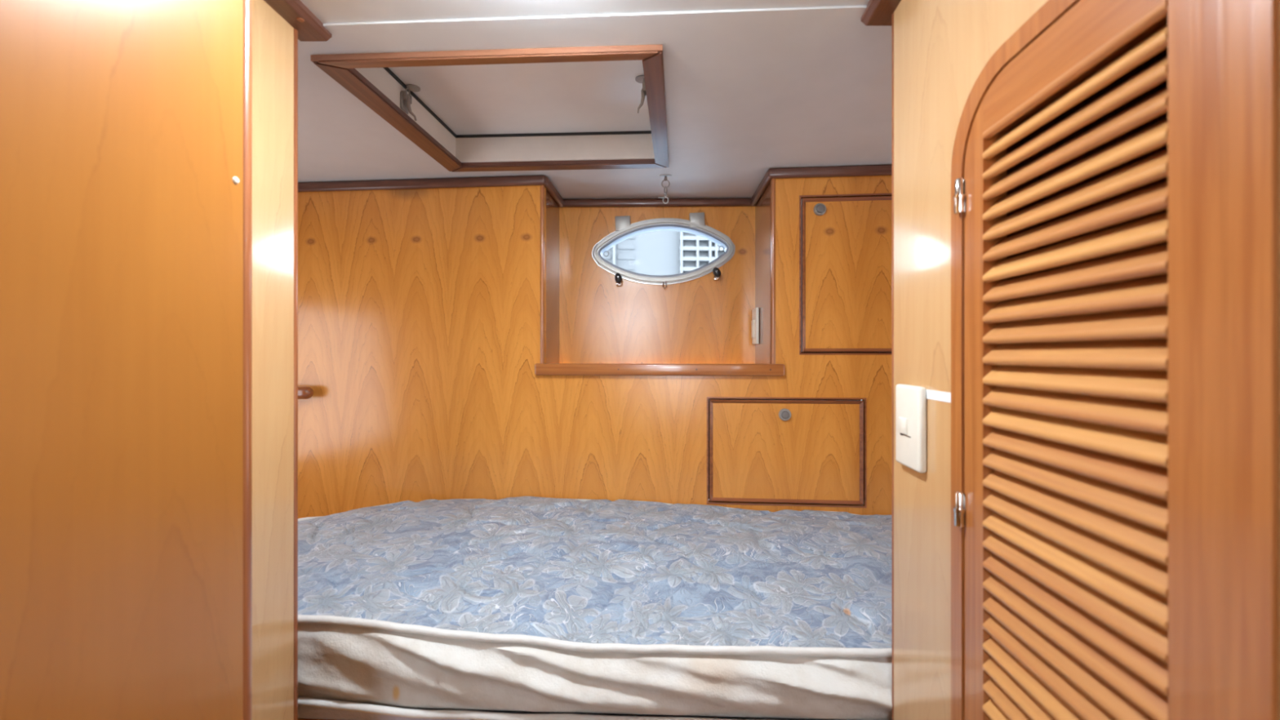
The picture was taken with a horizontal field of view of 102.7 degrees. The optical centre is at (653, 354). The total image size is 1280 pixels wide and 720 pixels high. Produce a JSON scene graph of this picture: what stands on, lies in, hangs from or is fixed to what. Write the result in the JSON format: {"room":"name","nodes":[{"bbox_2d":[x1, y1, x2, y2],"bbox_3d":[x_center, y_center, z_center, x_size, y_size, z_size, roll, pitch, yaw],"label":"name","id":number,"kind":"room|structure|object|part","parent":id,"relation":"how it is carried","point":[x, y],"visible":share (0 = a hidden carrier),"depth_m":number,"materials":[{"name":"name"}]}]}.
{"room":"ship interior","nodes":[
{"label":"ship interior","id":0,"kind":"room"},
{"bbox_2d":[0,0,243,719],"bbox_3d":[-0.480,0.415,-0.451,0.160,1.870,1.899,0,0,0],"label":"door","id":1,"kind":"structure","parent":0,"point":[122,121],"depth_m":0.39,"materials":[{"name":"brown wood"}]},
{"bbox_2d":[232,176,239,183],"bbox_3d":[-0.399,-0.167,0.490,0.002,0.007,0.007,0,0,0],"label":"cap","id":2,"kind":"object","parent":1,"relation":"attached to","point":[235,180],"visible":1,"depth_m":0.49,"materials":[{"name":"beige plastic"}]},
{"bbox_2d":[243,0,252,719],"bbox_3d":[-0.479,0.425,0.505,0.162,1.850,0.014,0,0,0],"label":"trim","id":3,"kind":"structure","parent":1,"relation":"attached to","point":[247,4],"depth_m":0.50,"materials":[{"name":"brown wood"}]},
{"bbox_2d":[263,0,331,41],"bbox_3d":[-0.525,-0.496,0.550,0.048,0.014,0.500,0,0,-1],"label":"trim","id":4,"kind":"structure","parent":1,"relation":"attached to","point":[312,29],"depth_m":0.75,"materials":[{"name":"brown wood"}]},
{"bbox_2d":[296,17,304,22],"bbox_3d":[-0.516,-0.490,0.748,0.010,0.003,0.010,0,0,0],"label":"cap","id":5,"kind":"object","parent":4,"relation":"attached to","point":[300,20],"depth_m":0.75,"materials":[{"name":"brown wood"}]},
{"bbox_2d":[252,0,293,719],"bbox_3d":[-0.548,0.415,0.533,0.022,1.870,0.467,0,0,-1],"label":"wall","id":6,"kind":"structure","parent":0,"point":[273,37],"depth_m":0.72,"materials":[{"name":"brown wood"}]},
{"bbox_2d":[546,189,559,363],"bbox_3d":[-0.315,-0.233,1.563,0.015,0.575,0.187,0,0,2],"label":"wall","id":7,"kind":"structure","parent":0,"point":[552,206],"depth_m":1.55,"materials":[{"name":"brown wood"}]},
{"bbox_2d":[544,176,563,207],"bbox_3d":[-0.300,-0.486,1.542,0.016,0.026,0.225,0,0,2],"label":"trim","id":8,"kind":"structure","parent":7,"relation":"attached to","point":[549,186],"depth_m":1.52,"materials":[{"name":"brown wood"}]},
{"bbox_2d":[297,175,891,518],"bbox_3d":[-0.024,0.415,1.429,2.650,1.870,0.032,0,0,5],"label":"wall","id":9,"kind":"structure","parent":0,"point":[419,309],"depth_m":1.46,"materials":[{"name":"brown wood"}]},
{"bbox_2d":[297,386,313,399],"bbox_3d":[-1.078,0.110,1.479,0.204,0.037,0.048,0,0,5],"label":"grab rail","id":10,"kind":"object","parent":9,"relation":"attached to","point":[304,392],"visible":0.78,"depth_m":1.46,"materials":[{"name":"brown wood"}]},
{"bbox_2d":[297,175,546,191],"bbox_3d":[-0.798,-0.486,1.472,1.000,0.026,0.018,0,0,5],"label":"trim","id":11,"kind":"structure","parent":9,"relation":"attached to","point":[521,180],"depth_m":1.45,"materials":[{"name":"brown wood"}]},
{"bbox_2d":[540,185,544,363],"bbox_3d":[-0.313,-0.223,1.440,0.012,0.505,0.012,0,0,0],"label":"trim","id":12,"kind":"structure","parent":9,"relation":"attached to","point":[542,187],"depth_m":1.43,"materials":[{"name":"brown wood"}]},
{"bbox_2d":[534,363,784,376],"bbox_3d":[0.020,0.042,1.515,0.684,0.032,0.247,0,0,5],"label":"niche shelf","id":13,"kind":"object","parent":9,"relation":"attached to","point":[540,369],"visible":1,"depth_m":1.40,"materials":[{"name":"brown wood"}]},
{"bbox_2d":[771,178,775,364],"bbox_3d":[0.324,-0.223,1.385,0.012,0.505,0.012,0,0,0],"label":"trim","id":14,"kind":"structure","parent":9,"relation":"attached to","point":[773,180],"depth_m":1.38,"materials":[{"name":"brown wood"}]},
{"bbox_2d":[706,396,866,507],"bbox_3d":[0.360,0.262,1.429,0.423,0.292,0.116,0,0,5],"label":"locker","id":15,"kind":"object","parent":9,"relation":"attached to","point":[760,450],"visible":0.98,"depth_m":1.38,"materials":[{"name":"wood"}]},
{"bbox_2d":[767,164,891,178],"bbox_3d":[0.761,-0.486,1.339,0.911,0.026,0.018,0,0,5],"label":"trim","id":16,"kind":"structure","parent":9,"relation":"attached to","point":[871,170],"depth_m":1.36,"materials":[{"name":"brown wood"}]},
{"bbox_2d":[799,193,891,355],"bbox_3d":[0.571,-0.213,1.411,0.349,0.428,0.116,0,0,5],"label":"locker","id":17,"kind":"object","parent":9,"relation":"attached to","point":[845,242],"visible":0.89,"depth_m":1.37,"materials":[{"name":"wood"}]},
{"bbox_2d":[297,0,891,199],"bbox_3d":[-0.077,-0.510,0.194,2.770,0.020,3.110,0,0,3],"label":"ceiling","id":18,"kind":"structure","parent":0,"point":[749,92],"depth_m":0.94,"materials":[{"name":"white paint"}]},
{"bbox_2d":[311,44,669,172],"bbox_3d":[-0.266,-0.541,1.098,0.588,0.107,0.520,0,0,3],"label":"ceiling hatch","id":19,"kind":"object","parent":18,"relation":"attached to","point":[602,107],"visible":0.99,"depth_m":1.13,"materials":[{"name":"white paint"}]},
{"bbox_3d":[-0.512,-0.521,1.078,0.024,0.053,0.012,0,0,-15],"label":"lever","id":20,"kind":"part","parent":19,"relation":"part of","materials":[{"name":"grey metal"}]},
{"bbox_3d":[-0.266,-0.582,1.091,0.574,0.027,0.507,0,0,3],"label":"lid","id":21,"kind":"part","parent":19,"relation":"part of","materials":[{"name":"white plastic"}]},
{"bbox_3d":[-0.024,-0.521,1.043,0.024,0.053,0.012,0,0,21],"label":"lever","id":22,"kind":"part","parent":19,"relation":"part of","materials":[{"name":"grey metal"}]},
{"bbox_2d":[658,173,671,204],"bbox_3d":[0.033,-0.460,1.430,0.038,0.080,0.019,0,0,0],"label":"hook","id":23,"kind":"object","parent":18,"relation":"hanging from","point":[664,175],"visible":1,"depth_m":1.43,"materials":[{"name":"silver metal"}]},
{"bbox_3d":[0.034,-0.498,1.430,0.035,0.004,0.019,0,0,-4],"label":"plate","id":24,"kind":"part","parent":23,"relation":"part of","materials":[{"name":"silver metal"}]},
{"bbox_2d":[559,206,755,364],"bbox_3d":[0.008,-0.230,1.658,0.675,0.580,0.013,0,0,1],"label":"wall","id":25,"kind":"structure","parent":0,"point":[702,320],"depth_m":1.65,"materials":[{"name":"brown wood"}]},
{"bbox_2d":[558,198,755,207],"bbox_3d":[0.008,-0.486,1.643,0.656,0.024,0.018,0,0,1],"label":"trim","id":26,"kind":"structure","parent":25,"relation":"attached to","point":[652,202],"depth_m":1.64,"materials":[{"name":"brown wood"}]},
{"bbox_2d":[591,212,735,288],"bbox_3d":[0.032,-0.330,1.657,0.460,0.245,0.098,0,0,1],"label":"porthole","id":27,"kind":"object","parent":25,"relation":"attached to","point":[662,251],"visible":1,"depth_m":1.64,"materials":[{"name":"metal"}]},
{"bbox_3d":[-0.112,-0.241,1.624,0.023,0.033,0.025,-2,0,1],"label":"dog knob","id":28,"kind":"part","parent":27,"relation":"part of","materials":[{"name":"black plastic"}]},
{"bbox_3d":[0.031,-0.331,1.648,0.406,0.158,0.006,-2,0,1],"label":"glass","id":29,"kind":"part","parent":27,"relation":"part of","materials":[{"name":"white"}]},
{"bbox_3d":[0.200,-0.259,1.618,0.025,0.032,0.025,-2,0,1],"label":"dog knob","id":30,"kind":"part","parent":27,"relation":"part of","materials":[{"name":"black plastic"}]},
{"bbox_2d":[755,0,1279,719],"bbox_3d":[0.439,0.415,0.115,0.386,1.870,3.044,0,0,3],"label":"wall","id":31,"kind":"structure","parent":0,"point":[941,47],"depth_m":0.63,"materials":[{"name":"brown wood"}]},
{"bbox_2d":[751,307,759,344],"bbox_3d":[0.318,-0.088,1.606,0.014,0.112,0.072,0,0,1],"label":"switch plate","id":32,"kind":"object","parent":31,"relation":"attached to","point":[755,312],"visible":1,"depth_m":1.58,"materials":[{"name":"beige plastic"}]},
{"bbox_2d":[751,170,771,205],"bbox_3d":[0.316,-0.486,1.508,0.016,0.026,0.267,0,0,1],"label":"trim","id":33,"kind":"structure","parent":31,"relation":"attached to","point":[766,180],"depth_m":1.49,"materials":[{"name":"brown wood"}]},
{"bbox_2d":[860,0,901,26],"bbox_3d":[0.280,-0.496,-0.269,0.048,0.014,2.067,0,0,3],"label":"trim","id":34,"kind":"structure","parent":31,"relation":"attached to","point":[877,12],"depth_m":0.73,"materials":[{"name":"brown wood"}]},
{"bbox_2d":[895,383,926,473],"bbox_3d":[0.333,0.094,0.667,0.013,0.107,0.071,0,0,3],"label":"light switch","id":35,"kind":"object","parent":31,"relation":"attached to","point":[910,400],"visible":1,"depth_m":0.65,"materials":[{"name":"beige plastic"}]},
{"bbox_2d":[926,389,951,402],"bbox_3d":[0.337,0.049,0.608,0.001,0.011,0.076,0,0,3],"label":"tape","id":36,"kind":"object","parent":31,"relation":"attached to","point":[931,394],"visible":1,"depth_m":0.60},
{"bbox_2d":[953,0,1227,719],"bbox_3d":[0.333,0.181,0.419,0.033,0.902,0.272,0,0,3],"label":"louvered door","id":37,"kind":"structure","parent":31,"relation":"in","point":[1091,509],"depth_m":0.38,"materials":[{"name":"brown wood"}]},
{"bbox_3d":[0.338,-0.246,0.416,0.023,0.048,0.195,0,0,3],"label":"rail","id":38,"kind":"part","parent":37,"relation":"part of","materials":[{"name":"brown wood"}]},
{"bbox_2d":[951,0,1278,719],"bbox_3d":[0.338,0.182,0.416,0.027,0.946,0.310,0,0,3],"label":"trim","id":39,"kind":"structure","parent":31,"relation":"attached to","point":[1252,24],"depth_m":0.27,"materials":[{"name":"brown wood"}]},
{"bbox_3d":[0.000,1.365,0.300,3.000,0.030,3.400,0,0,0],"label":"floor","id":40,"kind":"structure","parent":0,"visible":0},
{"bbox_2d":[297,718,334,719],"bbox_3d":[-0.030,0.963,1.122,2.500,0.774,0.756,0,0,0],"label":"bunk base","id":41,"kind":"object","parent":40,"relation":"on","point":[298,718],"visible":0.02,"depth_m":0.81,"materials":[{"name":"brown wood"}]},
{"bbox_2d":[297,496,892,719],"bbox_3d":[0.009,0.483,1.084,2.233,0.183,0.659,0,0,4],"label":"mattress","id":42,"kind":"object","parent":41,"relation":"on","point":[521,607],"visible":0.47,"depth_m":0.86,"materials":[{"name":"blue fabric"}]},
{"bbox_3d":[0.824,0.415,0.722,0.912,1.870,0.020,0,0,0],"label":"wall","id":43,"kind":"structure","parent":0,"visible":0},
{"bbox_2d":[891,12,893,719],"bbox_3d":[0.357,0.425,0.735,0.030,1.850,0.008,0,0,0],"label":"trim","id":44,"kind":"structure","parent":43,"relation":"attached to","point":[892,14],"depth_m":0.73,"materials":[{"name":"brown wood"}]},
{"bbox_3d":[-0.940,0.415,0.760,0.760,1.870,0.020,0,0,0],"label":"wall","id":45,"kind":"structure","parent":0,"visible":0},
{"bbox_2d":[293,28,297,719],"bbox_3d":[-0.550,0.425,0.771,0.026,1.850,0.010,0,0,0],"label":"trim","id":46,"kind":"structure","parent":45,"relation":"attached to","point":[295,32],"depth_m":0.77,"materials":[{"name":"brown wood"}]}
]}

